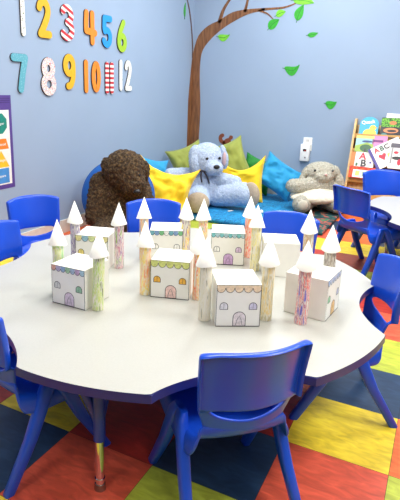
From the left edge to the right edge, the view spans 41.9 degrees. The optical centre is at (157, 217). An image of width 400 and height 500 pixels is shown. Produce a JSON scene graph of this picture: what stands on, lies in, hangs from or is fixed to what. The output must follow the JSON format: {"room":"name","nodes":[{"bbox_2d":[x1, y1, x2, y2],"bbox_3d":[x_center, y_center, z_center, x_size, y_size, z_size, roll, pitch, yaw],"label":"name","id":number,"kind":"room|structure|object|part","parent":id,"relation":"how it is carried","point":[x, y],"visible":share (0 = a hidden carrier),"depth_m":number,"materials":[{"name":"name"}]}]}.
{"room":"children's room","nodes":[
{"label":"children's room","id":0,"kind":"room"},
{"bbox_2d":[0,0,193,232],"bbox_3d":[-1.607,-0.862,2.114,0.100,2.750,8.185,8,16,28],"label":"wall","id":1,"kind":"structure","parent":0,"point":[59,138],"depth_m":4.02,"materials":[{"name":"blue paint"}]},
{"bbox_2d":[0,95,14,189],"bbox_3d":[-1.052,-0.443,3.154,0.004,0.589,0.490,8,16,28],"label":"poster","id":2,"kind":"object","parent":1,"relation":"attached to","point":[7,174],"visible":1,"depth_m":3.31,"materials":[{"name":"white paper"}]},
{"bbox_3d":[-1.053,-0.412,3.161,0.001,0.470,0.440,8,16,28],"label":"white panel","id":3,"kind":"part","parent":2,"relation":"part of","materials":[{"name":"white paper"}]},
{"bbox_2d":[10,53,27,92],"bbox_3d":[-0.881,-0.927,3.330,0.012,0.245,0.154,8,16,28],"label":"number","id":4,"kind":"object","parent":1,"relation":"attached to","point":[16,57],"depth_m":3.33,"materials":[{"name":"teal wood"}]},
{"bbox_2d":[19,0,25,35],"bbox_3d":[-0.853,-1.277,3.286,0.012,0.242,0.036,8,16,28],"label":"number","id":5,"kind":"object","parent":1,"relation":"attached to","point":[21,2],"depth_m":3.28,"materials":[{"name":"white wood"}]},
{"bbox_2d":[36,0,51,38],"bbox_3d":[-0.753,-1.331,3.458,0.012,0.254,0.144,8,16,28],"label":"number","id":6,"kind":"object","parent":1,"relation":"attached to","point":[42,32],"depth_m":3.46,"materials":[{"name":"yellow wood"}]},
{"bbox_2d":[40,57,56,95],"bbox_3d":[-0.747,-0.971,3.569,0.012,0.255,0.155,8,16,28],"label":"number","id":7,"kind":"object","parent":1,"relation":"attached to","point":[47,75],"depth_m":3.56,"materials":[{"name":"white wood"}]},
{"bbox_2d":[21,213,87,235],"bbox_3d":[-1.576,0.430,2.407,0.012,0.100,7.985,8,16,28],"label":"baseboard","id":8,"kind":"structure","parent":1,"relation":"attached to","point":[65,227],"depth_m":3.79,"materials":[{"name":"white wood"}]},
{"bbox_2d":[60,4,73,40],"bbox_3d":[-0.636,-1.377,3.664,0.012,0.249,0.151,8,16,28],"label":"number","id":9,"kind":"object","parent":1,"relation":"attached to","point":[64,8],"depth_m":3.67,"materials":[{"name":"red wood"}]},
{"bbox_2d":[62,54,75,89],"bbox_3d":[-0.636,-1.056,3.753,0.012,0.250,0.140,8,16,28],"label":"number","id":10,"kind":"object","parent":1,"relation":"attached to","point":[71,72],"depth_m":3.75,"materials":[{"name":"yellow wood"}]},
{"bbox_2d":[83,9,96,45],"bbox_3d":[-0.502,-1.428,3.901,0.013,0.251,0.163,8,16,28],"label":"number","id":11,"kind":"object","parent":1,"relation":"attached to","point":[92,33],"depth_m":3.89,"materials":[{"name":"orange wood"}]},
{"bbox_2d":[83,59,100,92],"bbox_3d":[-0.499,-1.088,4.000,0.012,0.246,0.214,8,16,28],"label":"number","id":12,"kind":"object","parent":1,"relation":"attached to","point":[95,68],"depth_m":4.00,"materials":[{"name":"orange plastic"}]},
{"bbox_2d":[101,15,111,47],"bbox_3d":[-0.396,-1.466,4.088,0.013,0.246,0.142,8,16,28],"label":"number","id":13,"kind":"object","parent":1,"relation":"attached to","point":[105,18],"depth_m":4.07,"materials":[{"name":"blue wood"}]},
{"bbox_2d":[104,62,113,93],"bbox_3d":[-0.387,-1.131,4.198,0.012,0.252,0.118,8,16,28],"label":"number","id":14,"kind":"object","parent":1,"relation":"attached to","point":[108,67],"depth_m":4.19,"materials":[{"name":"red wood"}]},
{"bbox_2d":[116,20,126,51],"bbox_3d":[-0.291,-1.498,4.275,0.012,0.259,0.143,8,16,28],"label":"number","id":15,"kind":"object","parent":1,"relation":"attached to","point":[120,36],"depth_m":4.26,"materials":[{"name":"green wood"}]},
{"bbox_2d":[118,59,131,90],"bbox_3d":[-0.269,-1.206,4.398,0.012,0.255,0.196,8,16,28],"label":"number","id":16,"kind":"object","parent":1,"relation":"attached to","point":[127,66],"depth_m":4.39,"materials":[{"name":"white wood"}]},
{"bbox_2d":[0,213,399,499],"bbox_3d":[0.967,0.856,1.058,5.832,0.002,7.985,8,16,28],"label":"floor","id":17,"kind":"structure","parent":0,"point":[342,447],"depth_m":1.58,"materials":[{"name":"carpet"}]},
{"bbox_2d":[0,220,22,261],"bbox_3d":[-0.531,0.292,2.152,0.384,0.522,0.326,5,15,18],"label":"child chair","id":18,"kind":"object","parent":17,"relation":"on","point":[10,234],"visible":0.08,"depth_m":2.23,"materials":[{"name":"blue plastic"}]},
{"bbox_2d":[6,194,59,260],"bbox_3d":[-0.575,0.172,2.633,0.326,0.522,0.384,-7,16,-30],"label":"child chair","id":19,"kind":"object","parent":17,"relation":"on","point":[37,210],"visible":0.4,"depth_m":2.72,"materials":[{"name":"blue plastic"}]},
{"bbox_3d":[-0.558,0.200,2.611,0.285,0.111,0.304,-7,16,-30],"label":"seat","id":20,"kind":"part","parent":19,"relation":"part of","materials":[{"name":"blue plastic"}]},
{"bbox_2d":[0,317,110,498],"bbox_3d":[-0.388,0.446,1.542,0.384,0.522,0.326,-11,18,-40],"label":"child chair","id":21,"kind":"object","parent":17,"relation":"on","point":[35,399],"visible":0.44,"depth_m":1.42,"materials":[{"name":"blue plastic"}]},
{"bbox_3d":[-0.488,0.331,1.421,0.110,0.244,0.281,-11,18,-40],"label":"backrest","id":22,"kind":"part","parent":21,"relation":"part of","materials":[{"name":"blue plastic"}]},
{"bbox_3d":[-0.348,0.598,1.427,0.033,0.284,0.186,13,18,39],"label":"leg","id":23,"kind":"part","parent":21,"relation":"part of","materials":[{"name":"blue plastic"}]},
{"bbox_3d":[-0.363,0.462,1.569,0.304,0.111,0.285,-11,18,-40],"label":"seat","id":24,"kind":"part","parent":21,"relation":"part of","materials":[{"name":"blue plastic"}]},
{"bbox_3d":[-0.222,0.573,1.534,0.186,0.284,0.033,-8,17,-33],"label":"leg","id":25,"kind":"part","parent":21,"relation":"part of","materials":[{"name":"blue plastic"}]},
{"bbox_2d":[82,165,154,209],"bbox_3d":[-0.297,-0.166,3.975,0.561,0.550,0.236,1,14,2],"label":"floor cushion","id":26,"kind":"object","parent":17,"relation":"on","point":[85,188],"visible":0.21,"depth_m":3.94,"materials":[{"name":"blue fabric"}]},
{"bbox_2d":[85,149,153,231],"bbox_3d":[-0.221,-0.154,3.687,0.654,0.668,0.476,-6,16,-25],"label":"plush bear","id":27,"kind":"object","parent":17,"relation":"on","point":[122,178],"visible":0.69,"depth_m":3.59},
{"bbox_2d":[126,198,180,231],"bbox_3d":[-0.018,0.197,2.564,0.326,0.522,0.384,0,14,-1],"label":"child chair","id":28,"kind":"object","parent":17,"relation":"on","point":[161,210],"visible":0.22,"depth_m":2.65,"materials":[{"name":"blue plastic"}]},
{"bbox_2d":[141,156,200,220],"bbox_3d":[0.049,-0.230,4.140,0.528,0.515,0.322,5,15,18],"label":"pillow","id":29,"kind":"object","parent":17,"relation":"on","point":[176,188],"visible":0.44,"depth_m":4.07,"materials":[{"name":"yellow fabric"}]},
{"bbox_2d":[0,228,385,491],"bbox_3d":[0.045,0.416,1.958,1.485,0.391,1.492,8,16,28],"label":"table","id":30,"kind":"object","parent":17,"relation":"on","point":[142,349],"visible":0.63,"depth_m":1.48,"materials":[{"name":"laminate"}]},
{"bbox_2d":[48,220,108,310],"bbox_3d":[-0.251,0.143,1.688,0.251,0.262,0.133,8,16,28],"label":"castle","id":31,"kind":"object","parent":30,"relation":"on","point":[80,281],"visible":1,"depth_m":1.64},
{"bbox_3d":[-0.168,0.476,1.419,0.130,0.218,0.139,5,15,18],"label":"leg","id":32,"kind":"part","parent":30,"relation":"part of","materials":[{"name":"blue paint"}]},
{"bbox_2d":[67,201,126,268],"bbox_3d":[-0.226,0.056,2.038,0.235,0.261,0.140,4,14,11],"label":"castle","id":33,"kind":"object","parent":30,"relation":"on","point":[82,241],"visible":0.67,"depth_m":2.00},
{"bbox_2d":[136,197,193,258],"bbox_3d":[0.033,0.036,2.134,0.233,0.261,0.133,2,14,3],"label":"castle","id":34,"kind":"object","parent":30,"relation":"on","point":[168,235],"visible":0.73,"depth_m":2.08},
{"bbox_2d":[136,221,204,300],"bbox_3d":[0.058,0.131,1.762,0.244,0.257,0.141,4,14,12],"label":"castle","id":35,"kind":"object","parent":30,"relation":"on","point":[170,273],"visible":0.88,"depth_m":1.72},
{"bbox_2d":[196,197,255,265],"bbox_3d":[0.283,0.043,2.118,0.252,0.261,0.152,2,14,7],"label":"castle","id":36,"kind":"object","parent":30,"relation":"on","point":[230,244],"visible":0.88,"depth_m":2.07},
{"bbox_2d":[196,237,279,325],"bbox_3d":[0.239,0.178,1.569,0.252,0.265,0.133,0,14,-2],"label":"castle","id":37,"kind":"object","parent":30,"relation":"on","point":[233,297],"visible":1,"depth_m":1.53},
{"bbox_2d":[249,205,317,276],"bbox_3d":[0.473,0.081,1.977,0.250,0.261,0.146,3,14,7],"label":"castle","id":38,"kind":"object","parent":30,"relation":"on","point":[287,246],"visible":0.75,"depth_m":1.94},
{"bbox_2d":[283,225,341,324],"bbox_3d":[0.493,0.168,1.632,0.133,0.261,0.289,10,17,34],"label":"castle","id":39,"kind":"object","parent":30,"relation":"on","point":[312,289],"visible":1,"depth_m":1.58},
{"bbox_2d":[148,340,312,499],"bbox_3d":[0.185,0.501,1.355,0.326,0.522,0.384,-3,15,-16],"label":"child chair","id":40,"kind":"object","parent":17,"relation":"on","point":[245,394],"visible":0.94,"depth_m":1.23,"materials":[{"name":"blue plastic"}]},
{"bbox_3d":[0.021,0.600,1.438,0.033,0.284,0.186,-5,15,-24],"label":"leg","id":41,"kind":"part","parent":40,"relation":"part of","materials":[{"name":"blue plastic"}]},
{"bbox_3d":[0.069,0.640,1.282,0.033,0.284,0.186,-1,14,-8],"label":"leg","id":42,"kind":"part","parent":40,"relation":"part of","materials":[{"name":"blue plastic"}]},
{"bbox_3d":[0.175,0.514,1.390,0.285,0.111,0.304,-3,15,-16],"label":"seat","id":43,"kind":"part","parent":40,"relation":"part of","materials":[{"name":"blue plastic"}]},
{"bbox_3d":[0.289,0.585,1.515,0.033,0.284,0.186,-1,14,-8],"label":"leg","id":44,"kind":"part","parent":40,"relation":"part of","materials":[{"name":"blue plastic"}]},
{"bbox_3d":[0.225,0.398,1.194,0.281,0.244,0.110,-3,15,-16],"label":"backrest","id":45,"kind":"part","parent":40,"relation":"part of","materials":[{"name":"blue plastic"}]},
{"bbox_3d":[0.336,0.624,1.359,0.033,0.284,0.186,-5,15,-24],"label":"leg","id":46,"kind":"part","parent":40,"relation":"part of","materials":[{"name":"blue plastic"}]},
{"bbox_2d":[192,193,295,226],"bbox_3d":[0.636,-0.129,4.900,1.360,0.044,1.300,8,16,28],"label":"play mat","id":47,"kind":"object","parent":17,"relation":"on","point":[271,202],"visible":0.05,"depth_m":4.59,"materials":[{"name":"fabric"}]},
{"bbox_2d":[142,156,168,171],"bbox_3d":[-0.061,-0.339,4.614,0.437,0.480,0.187,-8,16,-30],"label":"pillow","id":48,"kind":"object","parent":47,"relation":"on","point":[160,165],"visible":0.2,"depth_m":4.61,"materials":[{"name":"blue fabric"}]},
{"bbox_2d":[165,139,199,167],"bbox_3d":[0.316,-0.533,5.166,0.485,0.494,0.203,1,14,0],"label":"pillow","id":49,"kind":"object","parent":47,"relation":"on","point":[179,158],"visible":0.37,"depth_m":5.09,"materials":[{"name":"green fabric"}]},
{"bbox_2d":[165,142,259,212],"bbox_3d":[0.464,-0.366,4.566,0.744,0.578,0.568,-2,14,-13],"label":"plush dog","id":50,"kind":"object","parent":47,"relation":"on","point":[218,188],"visible":0.88,"depth_m":4.51},
{"bbox_2d":[218,135,248,169],"bbox_3d":[0.729,-0.555,5.175,0.493,0.537,0.198,2,14,5],"label":"pillow","id":51,"kind":"object","parent":47,"relation":"on","point":[237,160],"visible":0.34,"depth_m":5.10,"materials":[{"name":"green fabric"}]},
{"bbox_2d":[222,155,265,202],"bbox_3d":[0.772,-0.382,4.915,0.474,0.429,0.211,4,14,12],"label":"pillow","id":52,"kind":"object","parent":47,"relation":"on","point":[253,174],"visible":0.47,"depth_m":4.85,"materials":[{"name":"yellow fabric"}]},
{"bbox_2d":[246,152,267,195],"bbox_3d":[1.007,-0.441,5.231,0.433,0.431,0.135,5,15,16],"label":"pillow","id":53,"kind":"object","parent":47,"relation":"on","point":[251,160],"visible":0.2,"depth_m":5.20,"materials":[{"name":"green fabric"}]},
{"bbox_2d":[262,151,300,201],"bbox_3d":[1.159,-0.390,4.961,0.519,0.484,0.215,6,15,18],"label":"pillow","id":54,"kind":"object","parent":47,"relation":"on","point":[275,174],"visible":0.71,"depth_m":4.91,"materials":[{"name":"blue fabric"}]},
{"bbox_2d":[261,210,319,253],"bbox_3d":[0.526,0.256,2.356,0.326,0.522,0.384,12,18,39],"label":"child chair","id":55,"kind":"object","parent":17,"relation":"on","point":[278,221],"visible":0.12,"depth_m":2.44,"materials":[{"name":"blue plastic"}]},
{"bbox_2d":[304,207,341,234],"bbox_3d":[1.398,-0.017,4.528,0.330,0.028,1.180,8,16,28],"label":"play mat","id":56,"kind":"object","parent":17,"relation":"on","point":[326,218],"visible":0.26,"depth_m":4.42,"materials":[{"name":"fabric"}]},
{"bbox_2d":[285,161,344,213],"bbox_3d":[1.410,-0.280,4.637,0.540,0.436,0.469,1,14,0],"label":"rabbit","id":57,"kind":"object","parent":56,"relation":"on","point":[313,188],"visible":0.81,"depth_m":4.56},
{"bbox_2d":[289,253,399,427],"bbox_3d":[0.656,0.393,1.814,0.384,0.522,0.326,2,14,6],"label":"child chair","id":58,"kind":"object","parent":17,"relation":"on","point":[385,280],"visible":0.41,"depth_m":1.75,"materials":[{"name":"blue plastic"}]},
{"bbox_3d":[0.539,0.538,1.720,0.186,0.284,0.033,0,14,-1],"label":"leg","id":59,"kind":"part","parent":58,"relation":"part of","materials":[{"name":"blue plastic"}]},
{"bbox_3d":[0.624,0.413,1.823,0.304,0.111,0.285,2,14,6],"label":"seat","id":60,"kind":"part","parent":58,"relation":"part of","materials":[{"name":"blue plastic"}]},
{"bbox_3d":[0.705,0.545,1.701,0.186,0.284,0.033,4,14,14],"label":"leg","id":61,"kind":"part","parent":58,"relation":"part of","materials":[{"name":"blue plastic"}]},
{"bbox_3d":[0.794,0.264,1.766,0.110,0.244,0.281,2,14,6],"label":"backrest","id":62,"kind":"part","parent":58,"relation":"part of","materials":[{"name":"blue plastic"}]},
{"bbox_2d":[333,185,399,275],"bbox_3d":[1.259,0.061,3.163,0.392,0.532,0.333,-6,15,-24],"label":"child chair","id":63,"kind":"object","parent":17,"relation":"on","point":[349,201],"visible":0.99,"depth_m":3.06,"materials":[{"name":"blue plastic"}]},
{"bbox_3d":[1.136,0.153,3.289,0.189,0.290,0.033,-3,15,-17],"label":"leg","id":64,"kind":"part","parent":63,"relation":"part of","materials":[{"name":"blue plastic"}]},
{"bbox_3d":[1.135,-0.064,3.071,0.112,0.248,0.286,-6,15,-24],"label":"backrest","id":65,"kind":"part","parent":63,"relation":"part of","materials":[{"name":"blue plastic"}]},
{"bbox_3d":[1.290,0.137,3.359,0.189,0.290,0.033,-8,17,-32],"label":"leg","id":66,"kind":"part","parent":63,"relation":"part of","materials":[{"name":"blue plastic"}]},
{"bbox_3d":[1.289,0.080,3.182,0.310,0.113,0.291,-6,15,-24],"label":"seat","id":67,"kind":"part","parent":63,"relation":"part of","materials":[{"name":"blue plastic"}]},
{"bbox_3d":[1.256,0.216,3.039,0.189,0.290,0.033,-8,17,-32],"label":"leg","id":68,"kind":"part","parent":63,"relation":"part of","materials":[{"name":"blue plastic"}]},
{"bbox_3d":[1.410,0.201,3.110,0.189,0.290,0.033,-3,15,-17],"label":"leg","id":69,"kind":"part","parent":63,"relation":"part of","materials":[{"name":"blue plastic"}]},
{"bbox_2d":[344,118,399,199],"bbox_3d":[2.168,-0.424,4.545,0.943,0.830,0.404,8,16,28],"label":"book display","id":70,"kind":"object","parent":17,"relation":"on","point":[355,183],"visible":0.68,"depth_m":4.72,"materials":[{"name":"brown wood"}]},
{"bbox_3d":[1.756,-0.480,4.748,0.018,0.830,0.372,8,16,28],"label":"panel","id":71,"kind":"part","parent":70,"relation":"part of","materials":[{"name":"brown wood"}]},
{"bbox_2d":[350,152,355,165],"bbox_3d":[1.798,-0.533,4.693,0.091,0.125,0.059,8,16,28],"label":"picture book","id":72,"kind":"object","parent":70,"relation":"on","point":[353,154],"visible":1,"depth_m":4.70,"materials":[{"name":"paper"}]},
{"bbox_2d":[348,165,375,178],"bbox_3d":[1.822,-0.403,4.625,0.219,0.109,0.050,9,16,29],"label":"picture book","id":73,"kind":"object","parent":70,"relation":"on","point":[354,171],"visible":0.73,"depth_m":4.63,"materials":[{"name":"paper"}]},
{"bbox_2d":[354,152,373,167],"bbox_3d":[1.856,-0.517,4.645,0.163,0.137,0.062,9,16,28],"label":"picture book","id":74,"kind":"object","parent":70,"relation":"on","point":[362,159],"visible":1,"depth_m":4.64,"materials":[{"name":"paper"}]},
{"bbox_2d":[354,135,374,151],"bbox_3d":[1.872,-0.667,4.682,0.153,0.144,0.067,8,16,28],"label":"picture book","id":75,"kind":"object","parent":70,"relation":"on","point":[363,143],"visible":1,"depth_m":4.68,"materials":[{"name":"paper"}]},
{"bbox_2d":[358,117,378,133],"bbox_3d":[1.919,-0.820,4.703,0.160,0.186,0.082,8,16,28],"label":"picture book","id":76,"kind":"object","parent":70,"relation":"on","point":[368,125],"visible":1,"depth_m":4.70,"materials":[{"name":"blue paper"}]},
{"bbox_2d":[373,136,387,146],"bbox_3d":[1.981,-0.661,4.626,0.121,0.135,0.062,8,16,28],"label":"picture book","id":77,"kind":"object","parent":70,"relation":"on","point":[378,140],"visible":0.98,"depth_m":4.62,"materials":[{"name":"paper"}]},
{"bbox_2d":[368,137,399,168],"bbox_3d":[2.019,-0.563,4.548,0.327,0.296,0.097,5,15,16],"label":"picture book","id":78,"kind":"object","parent":70,"relation":"on","point":[379,154],"visible":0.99,"depth_m":4.56,"materials":[{"name":"paper"}]},
{"bbox_2d":[380,118,399,138],"bbox_3d":[2.082,-0.796,4.616,0.173,0.181,0.081,8,16,28],"label":"picture book","id":79,"kind":"object","parent":70,"relation":"on","point":[389,126],"visible":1,"depth_m":4.61,"materials":[{"name":"paper"}]},
{"bbox_2d":[386,113,399,117],"bbox_3d":[2.117,-0.864,4.632,0.145,0.130,0.059,9,16,29],"label":"picture book","id":80,"kind":"object","parent":79,"relation":"on","point":[389,115],"visible":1,"depth_m":4.64,"materials":[{"name":"paper"}]},
{"bbox_2d":[387,143,399,168],"bbox_3d":[2.095,-0.530,4.476,0.174,0.216,0.093,9,16,28],"label":"picture book","id":81,"kind":"object","parent":70,"relation":"on","point":[394,157],"visible":1,"depth_m":4.49,"materials":[{"name":"paper"}]},
{"bbox_2d":[351,169,399,261],"bbox_3d":[1.567,-0.025,3.494,0.342,0.548,0.403,-1,14,-6],"label":"child chair","id":82,"kind":"object","parent":17,"relation":"on","point":[378,181],"visible":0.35,"depth_m":3.59,"materials":[{"name":"blue plastic"}]},
{"bbox_3d":[1.412,0.081,3.577,0.034,0.298,0.195,-3,14,-14],"label":"leg","id":83,"kind":"part","parent":82,"relation":"part of","materials":[{"name":"blue plastic"}]},
{"bbox_3d":[1.431,0.123,3.407,0.034,0.298,0.195,1,14,2],"label":"leg","id":84,"kind":"part","parent":82,"relation":"part of","materials":[{"name":"blue plastic"}]},
{"bbox_3d":[1.570,0.005,3.466,0.300,0.116,0.320,-1,14,-6],"label":"seat","id":85,"kind":"part","parent":82,"relation":"part of","materials":[{"name":"blue plastic"}]},
{"bbox_3d":[1.554,-0.202,3.597,0.295,0.256,0.116,-1,14,-6],"label":"backrest","id":86,"kind":"part","parent":82,"relation":"part of","materials":[{"name":"blue plastic"}]},
{"bbox_3d":[1.703,0.077,3.607,0.034,0.298,0.195,1,14,2],"label":"leg","id":87,"kind":"part","parent":82,"relation":"part of","materials":[{"name":"blue plastic"}]},
{"bbox_2d":[370,196,399,253],"bbox_3d":[1.988,0.189,2.982,1.485,0.391,1.492,5,15,16],"label":"table","id":88,"kind":"object","parent":17,"relation":"on","point":[389,206],"visible":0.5,"depth_m":3.17,"materials":[{"name":"laminate"}]},
{"bbox_2d":[193,0,399,181],"bbox_3d":[2.948,-1.306,4.163,5.832,2.750,0.100,8,16,28],"label":"wall","id":89,"kind":"structure","parent":0,"point":[352,61],"depth_m":5.01,"materials":[{"name":"blue paint"}]},
{"bbox_2d":[216,34,229,40],"bbox_3d":[0.670,-1.829,5.275,0.147,0.069,0.004,8,16,28],"label":"decal","id":90,"kind":"object","parent":89,"relation":"attached to","point":[222,37],"visible":1,"depth_m":5.27},
{"bbox_2d":[219,133,232,144],"bbox_3d":[0.724,-0.832,5.485,0.159,0.117,0.004,8,16,28],"label":"decal","id":91,"kind":"object","parent":89,"relation":"attached to","point":[227,140],"visible":0.93,"depth_m":5.49},
{"bbox_2d":[184,0,313,145],"bbox_3d":[0.834,-1.289,5.139,1.225,2.064,0.310,8,16,28],"label":"tree","id":92,"kind":"object","parent":89,"relation":"attached to","point":[193,123],"visible":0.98,"depth_m":5.39,"materials":[{"name":"brown wood"}]},
{"bbox_2d":[267,188,296,195],"bbox_3d":[2.907,-0.009,4.432,5.820,0.100,0.012,8,16,28],"label":"baseboard","id":93,"kind":"structure","parent":89,"relation":"attached to","point":[269,191],"depth_m":5.35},
{"bbox_2d":[283,65,299,75],"bbox_3d":[1.291,-1.427,5.017,0.168,0.103,0.004,8,16,28],"label":"decal","id":94,"kind":"object","parent":89,"relation":"attached to","point":[291,71],"visible":1,"depth_m":5.01},
{"bbox_2d":[300,137,312,160],"bbox_3d":[1.461,-0.674,5.072,0.108,0.227,0.055,8,16,28],"label":"wall outlet","id":95,"kind":"object","parent":89,"relation":"attached to","point":[306,147],"visible":1,"depth_m":5.05,"materials":[{"name":"white plastic"}]},
{"bbox_3d":[1.473,-0.722,5.082,0.085,0.130,0.008,8,16,28],"label":"wall plate","id":96,"kind":"part","parent":95,"relation":"part of","materials":[{"name":"white plastic"}]},
{"bbox_2d":[306,32,317,36],"bbox_3d":[1.450,-1.713,4.858,0.112,0.046,0.004,8,16,28],"label":"decal","id":97,"kind":"object","parent":89,"relation":"attached to","point":[312,34],"visible":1,"depth_m":4.85},
{"bbox_2d":[324,101,336,108],"bbox_3d":[1.635,-1.067,4.908,0.119,0.075,0.004,8,16,28],"label":"decal","id":98,"kind":"object","parent":89,"relation":"attached to","point":[330,104],"visible":1,"depth_m":4.90}
]}

